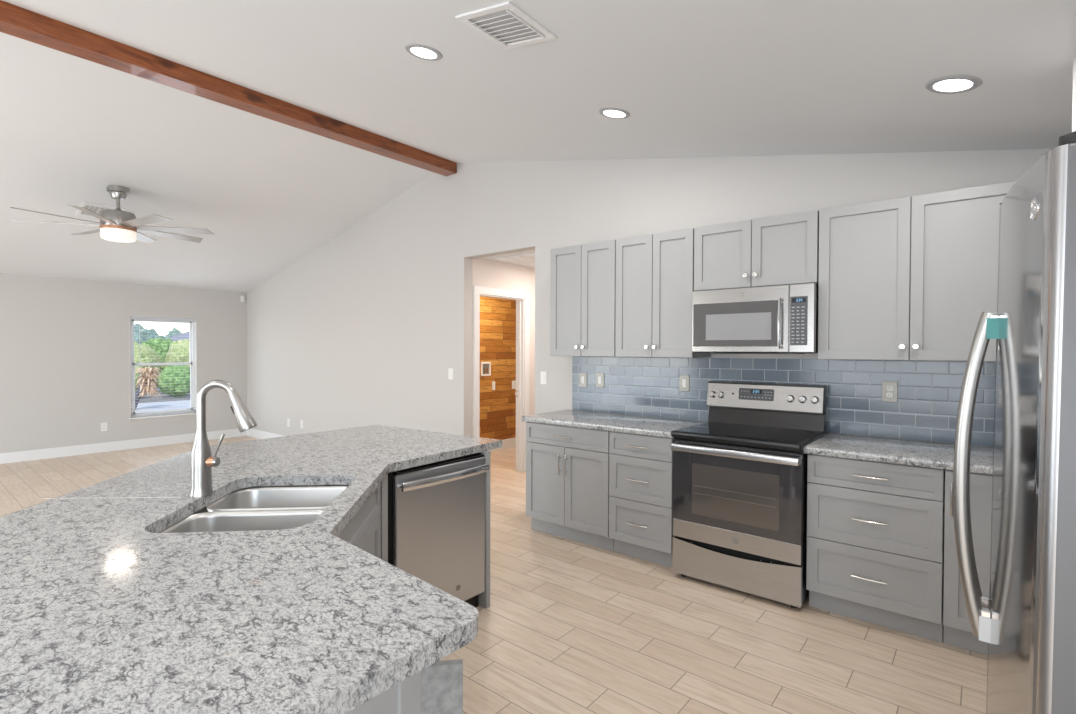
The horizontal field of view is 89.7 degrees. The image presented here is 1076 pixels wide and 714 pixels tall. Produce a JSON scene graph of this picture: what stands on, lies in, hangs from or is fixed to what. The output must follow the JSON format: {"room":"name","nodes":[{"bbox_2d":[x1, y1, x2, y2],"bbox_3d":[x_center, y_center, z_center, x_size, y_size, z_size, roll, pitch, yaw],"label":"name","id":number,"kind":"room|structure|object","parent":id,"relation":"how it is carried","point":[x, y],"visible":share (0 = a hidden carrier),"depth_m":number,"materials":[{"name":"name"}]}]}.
{"room":"kitchen","nodes":[
{"label":"kitchen","id":0,"kind":"room"},
{"bbox_2d":[0,273,246,452],"bbox_3d":[-7.161,0.134,6.103,0.150,2.376,7.317,1,1,39],"label":"wall","id":1,"kind":"structure","parent":0,"point":[65,342],"depth_m":7.32,"materials":[{"name":"paint"}]},
{"bbox_2d":[101,422,106,430],"bbox_3d":[-5.967,0.961,7.442,0.009,0.117,0.072,1,1,39],"label":"wall outlet","id":2,"kind":"object","parent":1,"relation":"attached to","point":[103,425],"visible":1,"depth_m":7.44,"materials":[{"name":"white plastic"}]},
{"bbox_2d":[0,429,246,463],"bbox_3d":[-7.101,1.257,6.066,0.014,0.130,7.317,1,1,39],"label":"baseboard","id":3,"kind":"structure","parent":1,"relation":"attached to","point":[10,457],"depth_m":7.46,"materials":[{"name":"white"}]},
{"bbox_2d":[129,316,196,419],"bbox_3d":[-5.543,0.146,8.014,0.118,1.473,0.875,1,1,39],"label":"window","id":4,"kind":"structure","parent":1,"relation":"in","point":[192,329],"depth_m":8.10,"materials":[{"name":"white plastic"}]},
{"bbox_2d":[130,316,195,416],"bbox_3d":[-5.523,0.133,7.998,0.044,1.431,0.825,1,1,39],"label":"window blind","id":5,"kind":"object","parent":4,"relation":"attached to","point":[157,319],"visible":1,"depth_m":7.96,"materials":[{"name":"white plastic"}]},
{"bbox_2d":[0,436,987,713],"bbox_3d":[-2.179,1.415,3.948,10.710,0.100,10.700,1,1,39],"label":"floor","id":6,"kind":"structure","parent":0,"point":[568,626],"depth_m":2.65,"materials":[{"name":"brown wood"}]},
{"bbox_2d":[338,483,380,558],"bbox_3d":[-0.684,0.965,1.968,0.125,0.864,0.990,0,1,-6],"label":"base cabinet","id":7,"kind":"object","parent":6,"relation":"on","point":[363,531],"visible":0.03,"depth_m":2.19,"materials":[{"name":"grey paint"}]},
{"bbox_2d":[381,474,387,562],"bbox_3d":[-0.705,0.958,2.477,0.018,0.864,0.030,1,1,39],"label":"strip","id":8,"kind":"object","parent":6,"relation":"on","point":[384,483],"visible":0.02,"depth_m":2.47,"materials":[{"name":"grey paint"}]},
{"bbox_2d":[346,659,462,713],"bbox_3d":[-0.602,0.978,1.069,0.540,0.864,0.747,1,1,39],"label":"base cabinet","id":9,"kind":"object","parent":6,"relation":"on","point":[437,688],"visible":0.02,"depth_m":1.16,"materials":[{"name":"grey paint"}]},
{"bbox_2d":[0,425,501,713],"bbox_3d":[-0.951,0.510,2.063,1.581,0.040,3.317,0,1,-2],"label":"countertop","id":10,"kind":"structure","parent":9,"relation":"on","point":[103,611],"depth_m":1.12,"materials":[{"name":"white stone"}]},
{"bbox_2d":[189,380,256,496],"bbox_3d":[-1.125,0.286,1.940,0.226,0.410,0.074,0,1,-8],"label":"kitchen faucet","id":11,"kind":"object","parent":10,"relation":"on","point":[202,461],"visible":1,"depth_m":1.92,"materials":[{"name":"silver metal"}]},
{"bbox_2d":[159,485,348,532],"bbox_3d":[-0.941,0.642,1.885,0.487,0.219,0.700,0,1,-6],"label":"sink","id":12,"kind":"object","parent":10,"relation":"in","point":[258,507],"visible":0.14,"depth_m":1.90,"materials":[{"name":"silver metal"}]},
{"bbox_2d":[388,453,488,607],"bbox_3d":[-0.682,0.958,2.886,0.616,0.853,0.629,1,1,39],"label":"dishwasher","id":13,"kind":"object","parent":6,"relation":"on","point":[436,510],"visible":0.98,"depth_m":2.73,"materials":[{"name":"silver metal"}]},
{"bbox_2d":[388,453,480,564],"bbox_3d":[-0.717,0.912,2.914,0.525,0.763,0.629,1,1,39],"label":"tub","id":14,"kind":"object","parent":13,"relation":"in","point":[391,475],"depth_m":2.53,"materials":[{"name":"silver metal"}]},
{"bbox_2d":[478,451,489,608],"bbox_3d":[-0.623,0.947,3.269,0.905,0.864,0.030,1,1,39],"label":"end panel","id":15,"kind":"object","parent":6,"relation":"on","point":[484,597],"visible":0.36,"depth_m":2.98,"materials":[{"name":"grey paint"}]},
{"bbox_2d":[526,422,613,550],"bbox_3d":[0.373,0.937,4.220,0.757,0.863,0.641,1,1,39],"label":"base cabinet","id":16,"kind":"object","parent":6,"relation":"on","point":[567,468],"visible":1,"depth_m":3.98,"materials":[{"name":"grey paint"}]},
{"bbox_2d":[521,410,704,437],"bbox_3d":[0.560,0.486,4.070,1.273,0.040,0.626,1,1,39],"label":"countertop","id":17,"kind":"structure","parent":16,"relation":"on","point":[632,424],"depth_m":3.93,"materials":[{"name":"grey stone"}]},
{"bbox_2d":[609,431,675,567],"bbox_3d":[0.852,0.944,3.826,0.471,0.863,0.641,1,1,39],"label":"base cabinet","id":18,"kind":"object","parent":6,"relation":"on","point":[640,466],"visible":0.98,"depth_m":3.61,"materials":[{"name":"grey paint"}]},
{"bbox_2d":[671,381,826,608],"bbox_3d":[1.312,0.780,3.376,0.758,1.205,0.670,1,1,39],"label":"electric range","id":19,"kind":"object","parent":6,"relation":"on","point":[740,474],"visible":0.98,"depth_m":3.19,"materials":[{"name":"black metal"}]},
{"bbox_2d":[671,422,826,450],"bbox_3d":[1.308,0.477,3.360,0.750,0.036,0.627,1,1,39],"label":"cooktop","id":20,"kind":"object","parent":19,"relation":"in","point":[754,435],"depth_m":3.26,"materials":[{"name":"black glass"}]},
{"bbox_2d":[806,454,944,642],"bbox_3d":[1.875,0.958,2.984,0.596,0.863,0.641,1,1,39],"label":"base cabinet","id":21,"kind":"object","parent":6,"relation":"on","point":[875,530],"visible":0.99,"depth_m":2.75,"materials":[{"name":"grey paint"}]},
{"bbox_2d":[943,470,992,654],"bbox_3d":[2.284,0.964,2.647,0.454,0.863,0.641,1,1,39],"label":"base cabinet","id":22,"kind":"object","parent":6,"relation":"on","point":[958,632],"visible":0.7,"depth_m":2.54,"materials":[{"name":"grey paint"}]},
{"bbox_2d":[953,131,1075,713],"bbox_3d":[1.454,0.514,1.082,0.996,1.800,0.910,2,1,39],"label":"refrigerator","id":23,"kind":"object","parent":6,"relation":"on","point":[1027,619],"visible":1,"depth_m":1.02,"materials":[{"name":"grey metal"}]},
{"bbox_3d":[2.731,0.970,2.318,0.648,0.863,0.578,1,1,39],"label":"cabinet","id":24,"kind":"object","parent":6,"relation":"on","visible":0},
{"bbox_2d":[804,433,992,474],"bbox_3d":[2.306,0.511,2.632,1.723,0.040,0.626,1,1,39],"label":"countertop","id":25,"kind":"structure","parent":24,"relation":"on","point":[936,455],"depth_m":2.82,"materials":[{"name":"grey stone"}]},
{"bbox_2d":[480,297,515,439],"bbox_3d":[-0.723,0.056,7.557,0.120,2.265,2.853,1,1,39],"label":"wall","id":26,"kind":"structure","parent":0,"point":[497,316],"depth_m":7.66,"materials":[{"name":"brown wood"}]},
{"bbox_2d":[481,362,490,375],"bbox_3d":[-0.714,0.165,7.458,0.027,0.190,0.185,1,1,39],"label":"washer outlet box","id":27,"kind":"object","parent":26,"relation":"attached to","point":[485,366],"visible":1,"depth_m":7.46,"materials":[{"name":"white plastic"}]},
{"bbox_2d":[488,438,515,451],"bbox_3d":[-0.742,1.254,7.541,0.137,0.130,2.703,1,1,39],"label":"baseboard","id":28,"kind":"structure","parent":26,"relation":"attached to","point":[507,443],"depth_m":7.80,"materials":[{"name":"white"}]},
{"bbox_2d":[512,380,515,388],"bbox_3d":[-0.340,0.405,7.927,0.009,0.120,0.120,1,1,39],"label":"wall outlet","id":29,"kind":"object","parent":26,"relation":"attached to","point":[513,382],"visible":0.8,"depth_m":7.92,"materials":[{"name":"white plastic"}]},
{"bbox_2d":[472,258,534,435],"bbox_3d":[0.113,0.135,6.733,0.120,2.395,2.663,1,1,39],"label":"wall","id":30,"kind":"structure","parent":0,"point":[488,273],"depth_m":6.13,"materials":[{"name":"paint"}]},
{"bbox_2d":[473,286,529,471],"bbox_3d":[-0.438,0.295,6.057,0.141,2.090,0.890,1,1,39],"label":"door frame","id":31,"kind":"structure","parent":30,"relation":"in","point":[522,299],"depth_m":6.30,"materials":[{"name":"white wood"}]},
{"bbox_2d":[482,250,534,267],"bbox_3d":[0.204,-1.091,6.838,2.600,0.055,2.963,1,1,39],"label":"ceiling","id":32,"kind":"structure","parent":0,"point":[528,251],"depth_m":5.65,"materials":[{"name":"paint"}]},
{"bbox_2d":[494,252,534,266],"bbox_3d":[0.053,-1.039,5.806,0.720,0.017,0.750,1,1,39],"label":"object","id":33,"kind":"structure","parent":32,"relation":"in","point":[528,259],"depth_m":5.72,"materials":[{"name":"paint"}]},
{"bbox_2d":[0,0,1075,291],"bbox_3d":[-3.182,-1.504,2.678,10.710,1.219,7.517,1,1,39],"label":"ceiling","id":34,"kind":"structure","parent":0,"point":[693,78],"depth_m":3.20,"materials":[{"name":"paint"}]},
{"bbox_2d":[76,202,124,217],"bbox_3d":[-4.469,-1.486,5.527,0.334,0.077,0.340,1,1,39],"label":"ceiling vent","id":35,"kind":"object","parent":34,"relation":"in","point":[96,208],"visible":0.59,"depth_m":5.46,"materials":[{"name":"white"}]},
{"bbox_2d":[10,185,213,242],"bbox_3d":[-4.009,-1.363,5.169,1.475,0.508,1.475,0,1,1],"label":"ceiling fan","id":36,"kind":"object","parent":34,"relation":"hanging from","point":[117,225],"visible":1,"depth_m":5.10,"materials":[{"name":"silver metal"}]},
{"bbox_2d":[0,0,456,175],"bbox_3d":[-3.229,-1.948,2.841,0.170,0.150,7.315,1,1,39],"label":"ceiling beam","id":37,"kind":"structure","parent":34,"relation":"attached to","point":[16,21],"depth_m":3.77,"materials":[{"name":"brown wood"}]},
{"bbox_2d":[405,43,442,60],"bbox_3d":[-0.589,-1.575,2.794,0.189,0.046,0.192,1,1,39],"label":"recessed light","id":38,"kind":"object","parent":34,"relation":"in","point":[421,51],"visible":1,"depth_m":2.78,"materials":[{"name":"grey"}]},
{"bbox_2d":[456,1,556,49],"bbox_3d":[-0.135,-1.437,2.361,0.315,0.071,0.320,1,1,39],"label":"ceiling vent","id":39,"kind":"object","parent":34,"relation":"in","point":[504,24],"visible":1,"depth_m":2.35,"materials":[{"name":"white metal"}]},
{"bbox_2d":[599,107,629,118],"bbox_3d":[0.464,-1.477,3.277,0.189,0.046,0.192,1,1,39],"label":"recessed light","id":40,"kind":"object","parent":34,"relation":"in","point":[615,113],"visible":1,"depth_m":3.27,"materials":[{"name":"grey"}]},
{"bbox_2d":[925,75,981,93],"bbox_3d":[1.725,-1.133,2.248,0.189,0.046,0.192,1,1,39],"label":"recessed light","id":41,"kind":"object","parent":34,"relation":"in","point":[951,84],"visible":1,"depth_m":2.24,"materials":[{"name":"grey"}]},
{"bbox_2d":[1072,56,1075,131],"bbox_3d":[1.734,-0.772,1.135,0.742,0.573,1.530,1,1,39],"label":"trim","id":42,"kind":"structure","parent":34,"relation":"attached to","point":[1074,62],"depth_m":1.92,"materials":[{"name":"white paint"}]},
{"bbox_2d":[246,149,1049,446],"bbox_3d":[-0.758,-0.352,5.642,10.610,3.394,0.120,1,1,39],"label":"wall","id":43,"kind":"structure","parent":0,"point":[367,327],"depth_m":5.63,"materials":[{"name":"paint"}]},
{"bbox_2d":[247,428,283,438],"bbox_3d":[-2.772,1.253,7.233,5.186,0.130,0.014,1,1,39],"label":"baseboard","id":44,"kind":"structure","parent":43,"relation":"attached to","point":[251,432],"depth_m":8.55,"materials":[{"name":"white"}]},
{"bbox_2d":[448,368,452,379],"bbox_3d":[-0.920,0.178,5.698,0.072,0.117,0.009,1,1,39],"label":"light switch","id":45,"kind":"object","parent":43,"relation":"attached to","point":[450,370],"visible":1,"depth_m":5.69,"materials":[{"name":"white plastic"}]},
{"bbox_2d":[541,371,546,384],"bbox_3d":[0.051,0.190,4.899,0.072,0.117,0.009,1,1,39],"label":"light switch","id":46,"kind":"object","parent":43,"relation":"attached to","point":[543,374],"visible":1,"depth_m":4.89,"materials":[{"name":"white plastic"}]},
{"bbox_2d":[550,240,615,356],"bbox_3d":[0.431,-0.443,4.350,0.610,0.876,0.360,1,1,39],"label":"upper cabinet","id":47,"kind":"object","parent":43,"relation":"attached to","point":[583,277],"visible":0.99,"depth_m":4.22,"materials":[{"name":"grey paint"}]},
{"bbox_2d":[615,228,710,357],"bbox_3d":[0.905,-0.437,3.960,0.603,0.876,0.360,1,1,39],"label":"upper cabinet","id":48,"kind":"object","parent":43,"relation":"attached to","point":[655,272],"visible":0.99,"depth_m":3.83,"materials":[{"name":"grey paint"}]},
{"bbox_2d":[694,210,818,290],"bbox_3d":[1.437,-0.654,3.520,0.755,0.426,0.360,1,1,39],"label":"upper cabinet","id":49,"kind":"object","parent":43,"relation":"attached to","point":[782,249],"visible":0.99,"depth_m":3.38,"materials":[{"name":"grey paint"}]},
{"bbox_2d":[692,283,817,353],"bbox_3d":[1.411,-0.229,3.483,0.746,0.416,0.434,1,1,39],"label":"microwave oven","id":50,"kind":"object","parent":49,"relation":"attached to","point":[776,319],"visible":1,"depth_m":3.33,"materials":[{"name":"silver metal"}]},
{"bbox_2d":[572,356,995,446],"bbox_3d":[1.708,0.243,3.534,3.648,0.466,0.010,1,1,39],"label":"tile backsplash","id":51,"kind":"structure","parent":43,"relation":"attached to","point":[926,407],"depth_m":3.40,"materials":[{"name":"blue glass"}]},
{"bbox_2d":[579,373,586,386],"bbox_3d":[0.384,0.195,4.612,0.078,0.120,0.009,1,1,39],"label":"wall outlet","id":52,"kind":"object","parent":51,"relation":"attached to","point":[582,376],"visible":1,"depth_m":4.61,"materials":[{"name":"white plastic"}]},
{"bbox_2d":[596,373,603,387],"bbox_3d":[0.516,0.193,4.503,0.078,0.120,0.009,1,1,39],"label":"wall outlet","id":53,"kind":"object","parent":51,"relation":"attached to","point":[599,376],"visible":1,"depth_m":4.50,"materials":[{"name":"beige plastic"}]},
{"bbox_2d":[679,375,688,390],"bbox_3d":[1.089,0.195,4.031,0.078,0.120,0.009,1,1,39],"label":"wall outlet","id":54,"kind":"object","parent":51,"relation":"attached to","point":[683,379],"visible":1,"depth_m":4.03,"materials":[{"name":"beige plastic"}]},
{"bbox_2d":[882,381,897,401],"bbox_3d":[2.086,0.205,3.210,0.078,0.124,0.009,1,1,39],"label":"wall outlet","id":55,"kind":"object","parent":51,"relation":"attached to","point":[889,388],"visible":1,"depth_m":3.21,"materials":[{"name":"beige plastic"}]},
{"bbox_2d":[886,386,892,390],"bbox_3d":[2.085,0.185,3.208,0.033,0.028,0.004,1,1,39],"label":"socket","id":56,"kind":"object","parent":55,"relation":"attached to","point":[888,388],"depth_m":3.21,"materials":[{"name":"white plastic"}]},
{"bbox_2d":[818,181,1015,361],"bbox_3d":[2.076,-0.420,2.996,0.888,0.876,0.360,1,1,39],"label":"upper cabinet","id":57,"kind":"object","parent":43,"relation":"attached to","point":[913,278],"visible":0.94,"depth_m":2.88,"materials":[{"name":"grey paint"}]},
{"label":"outside","id":58,"kind":"structure","parent":0,"visible":0},
{"bbox_2d":[135,388,189,411],"bbox_3d":[-28.209,1.204,36.193,70.470,0.280,100.000,1,1,39],"label":"ground","id":59,"kind":"structure","parent":58,"point":[153,406],"depth_m":15.60,"materials":[{"name":"grey concrete"}]},
{"bbox_2d":[135,367,160,409],"bbox_3d":[-10.766,0.865,14.789,0.679,1.198,0.903,1,1,39],"label":"palm tree","id":60,"kind":"object","parent":59,"relation":"on","point":[147,374],"visible":0.9,"depth_m":14.73,"materials":[{"name":"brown plant"}]},
{"bbox_2d":[134,324,164,343],"bbox_3d":[-25.701,-0.548,34.930,3.417,3.233,3.336,1,1,39],"label":"tree","id":61,"kind":"object","parent":59,"relation":"on","point":[151,333],"visible":0.17,"depth_m":34.48,"materials":[{"name":"green plant"}]},
{"bbox_2d":[141,337,172,387],"bbox_3d":[-15.083,0.231,21.650,1.688,2.033,1.712,1,1,39],"label":"shrub","id":62,"kind":"object","parent":59,"relation":"on","point":[162,348],"visible":0.16,"depth_m":21.15,"materials":[{"name":"green plant"}]},
{"bbox_2d":[139,391,189,402],"bbox_3d":[-8.890,1.269,23.526,4.400,0.050,55.000,1,1,39],"label":"verge","id":63,"kind":"structure","parent":59,"relation":"on","point":[147,397],"depth_m":17.26,"materials":[{"name":"grey concrete"}]},
{"bbox_2d":[135,374,141,391],"bbox_3d":[-12.912,0.883,17.050,0.875,0.870,0.890,1,1,39],"label":"shrub","id":64,"kind":"object","parent":63,"relation":"on","point":[136,375],"visible":0.06,"depth_m":16.94,"materials":[{"name":"green plant"}]},
{"bbox_2d":[134,341,161,382],"bbox_3d":[-14.457,0.350,19.328,1.651,1.865,1.593,0,1,-20],"label":"shrub","id":65,"kind":"object","parent":63,"relation":"on","point":[141,352],"visible":0.22,"depth_m":19.08,"materials":[{"name":"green plant"}]},
{"bbox_2d":[158,365,189,396],"bbox_3d":[-11.841,0.762,17.732,1.017,1.099,1.041,1,1,39],"label":"shrub","id":66,"kind":"object","parent":63,"relation":"on","point":[170,376],"visible":0.8,"depth_m":17.41,"materials":[{"name":"green plant"}]},
{"bbox_2d":[163,339,189,369],"bbox_3d":[-13.226,0.290,20.445,1.636,1.959,1.608,1,1,39],"label":"shrub","id":67,"kind":"object","parent":63,"relation":"on","point":[175,348],"visible":0.2,"depth_m":19.85,"materials":[{"name":"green plant"}]},
{"bbox_2d":[165,328,181,338],"bbox_3d":[-26.677,-0.592,39.968,2.043,3.176,1.928,1,1,39],"label":"tree","id":68,"kind":"object","parent":59,"relation":"on","point":[171,333],"visible":0.13,"depth_m":39.57,"materials":[{"name":"green plant"}]},
{"bbox_2d":[166,331,188,340],"bbox_3d":[-19.797,-0.375,34.559,5.500,2.970,6.800,1,1,39],"label":"house","id":69,"kind":"structure","parent":59,"relation":"on","point":[179,336],"depth_m":32.37,"materials":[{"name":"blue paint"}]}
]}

